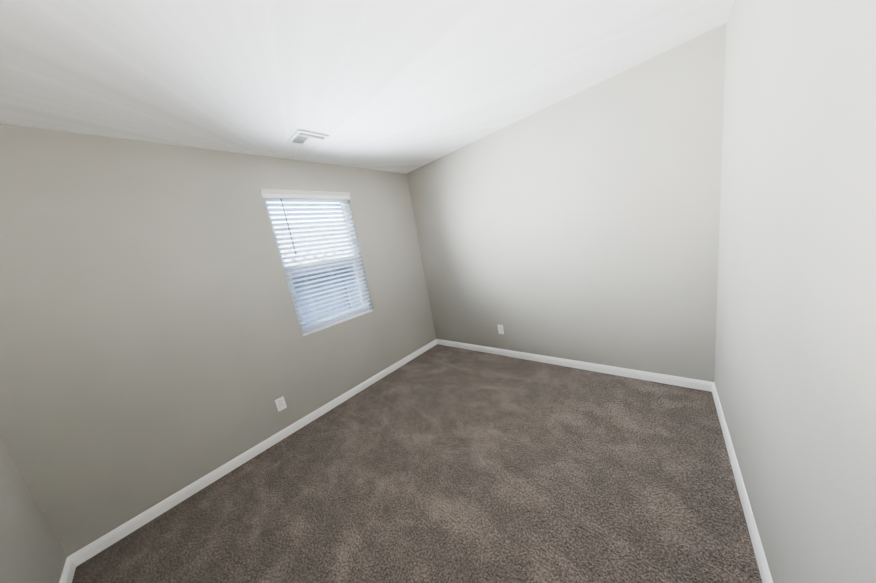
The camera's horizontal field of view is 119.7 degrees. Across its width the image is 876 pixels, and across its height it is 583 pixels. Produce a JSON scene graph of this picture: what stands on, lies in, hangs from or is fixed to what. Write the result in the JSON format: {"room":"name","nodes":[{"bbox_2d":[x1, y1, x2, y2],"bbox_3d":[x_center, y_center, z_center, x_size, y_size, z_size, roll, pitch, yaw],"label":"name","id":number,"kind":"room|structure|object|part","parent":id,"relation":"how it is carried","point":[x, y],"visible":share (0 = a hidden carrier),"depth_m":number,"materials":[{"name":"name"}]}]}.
{"room":"empty bedroom","nodes":[
{"label":"empty bedroom","id":0,"kind":"room"},
{"bbox_2d":[0,438,66,582],"bbox_3d":[-1.441,0.468,0.277,3.180,2.720,0.160,0,14,41],"label":"wall","id":1,"kind":"structure","parent":0,"point":[31,550],"depth_m":1.39,"materials":[{"name":"beige paint"}]},
{"bbox_2d":[59,557,75,582],"bbox_3d":[-1.164,1.722,0.582,3.180,0.086,0.014,0,14,41],"label":"baseboard","id":2,"kind":"structure","parent":1,"relation":"attached to","point":[68,572],"depth_m":1.56,"materials":[{"name":"white wood"}]},
{"bbox_2d":[0,124,435,556],"bbox_3d":[-1.472,0.002,2.767,0.160,2.720,3.970,0,14,41],"label":"wall","id":3,"kind":"structure","parent":0,"point":[156,346],"depth_m":1.91,"materials":[{"name":"beige paint"}]},
{"bbox_2d":[68,339,436,566],"bbox_3d":[-1.185,1.277,2.951,0.014,0.086,3.650,0,14,41],"label":"baseboard","id":4,"kind":"structure","parent":3,"relation":"attached to","point":[90,550],"depth_m":2.15,"materials":[{"name":"white wood"}]},
{"bbox_2d":[275,396,286,411],"bbox_3d":[-1.562,1.111,2.529,0.007,0.127,0.078,0,14,41],"label":"electrical outlet","id":5,"kind":"object","parent":3,"relation":"attached to","point":[280,403],"visible":1,"depth_m":2.52,"materials":[{"name":"white plastic"}]},
{"bbox_2d":[278,400,283,407],"bbox_3d":[-1.560,1.111,2.528,0.002,0.070,0.035,0,14,41],"label":"receptacle","id":6,"kind":"object","parent":5,"relation":"attached to","point":[280,402],"depth_m":2.53,"materials":[{"name":"white plastic"}]},
{"bbox_2d":[260,189,373,335],"bbox_3d":[-1.306,-0.365,2.925,0.182,1.492,0.939,0,14,41],"label":"window","id":7,"kind":"structure","parent":3,"relation":"in","point":[281,196],"depth_m":2.84,"materials":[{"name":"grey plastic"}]},
{"bbox_3d":[-1.159,0.348,3.040,0.050,0.018,0.909,0,14,41],"label":"blind rail","id":8,"kind":"part","parent":7,"relation":"part of","materials":[{"name":"white plastic"}]},
{"bbox_2d":[0,0,733,173],"bbox_3d":[-0.460,-1.382,1.400,3.500,0.120,3.970,0,14,41],"label":"ceiling","id":9,"kind":"structure","parent":0,"point":[403,86],"depth_m":1.48,"materials":[{"name":"white paint"}]},
{"bbox_2d":[286,129,328,147],"bbox_3d":[-1.150,-1.351,2.250,0.268,0.018,0.268,0,14,41],"label":"ceiling vent","id":10,"kind":"object","parent":9,"relation":"in","point":[300,137],"visible":1,"depth_m":2.24,"materials":[{"name":"white metal"}]},
{"bbox_2d":[72,344,761,582],"bbox_3d":[0.013,1.340,1.915,3.500,0.060,3.970,0,14,41],"label":"floor","id":11,"kind":"structure","parent":0,"point":[438,463],"depth_m":1.69,"materials":[{"name":"carpet"}]},
{"bbox_2d":[407,23,725,381],"bbox_3d":[1.000,-0.480,3.044,3.180,2.720,0.160,0,14,41],"label":"wall","id":12,"kind":"structure","parent":0,"point":[583,226],"depth_m":2.44,"materials":[{"name":"beige paint"}]},
{"bbox_2d":[498,325,503,333],"bbox_3d":[0.839,0.496,3.405,0.078,0.127,0.007,0,14,41],"label":"electrical outlet","id":13,"kind":"object","parent":12,"relation":"attached to","point":[500,329],"visible":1,"depth_m":3.40,"materials":[{"name":"white plastic"}]},
{"bbox_2d":[436,339,713,391],"bbox_3d":[1.166,0.817,3.222,3.180,0.086,0.014,0,14,41],"label":"baseboard","id":14,"kind":"structure","parent":12,"relation":"attached to","point":[673,380],"depth_m":2.74,"materials":[{"name":"white wood"}]},
{"bbox_2d":[714,0,875,582],"bbox_3d":[1.030,-0.015,0.554,0.160,2.720,3.970,0,14,41],"label":"wall","id":15,"kind":"structure","parent":0,"point":[795,368],"depth_m":0.79,"materials":[{"name":"beige paint"}]},
{"bbox_2d":[712,383,772,582],"bbox_3d":[1.187,1.262,0.853,0.014,0.086,3.650,0,14,41],"label":"baseboard","id":16,"kind":"structure","parent":15,"relation":"attached to","point":[764,570],"depth_m":1.32,"materials":[{"name":"white wood"}]},
{"label":"outside","id":17,"kind":"structure","parent":0,"visible":0},
{"bbox_3d":[-6.181,2.424,7.992,13.839,0.200,24.000,0,14,41],"label":"ground","id":18,"kind":"structure","parent":17,"visible":0},
{"bbox_2d":[274,223,361,323],"bbox_3d":[-5.231,0.245,6.344,4.761,4.304,16.092,0,14,41],"label":"neighbor house","id":19,"kind":"structure","parent":18,"relation":"on","point":[324,298],"depth_m":6.36,"materials":[{"name":"grey paint"}]}
]}

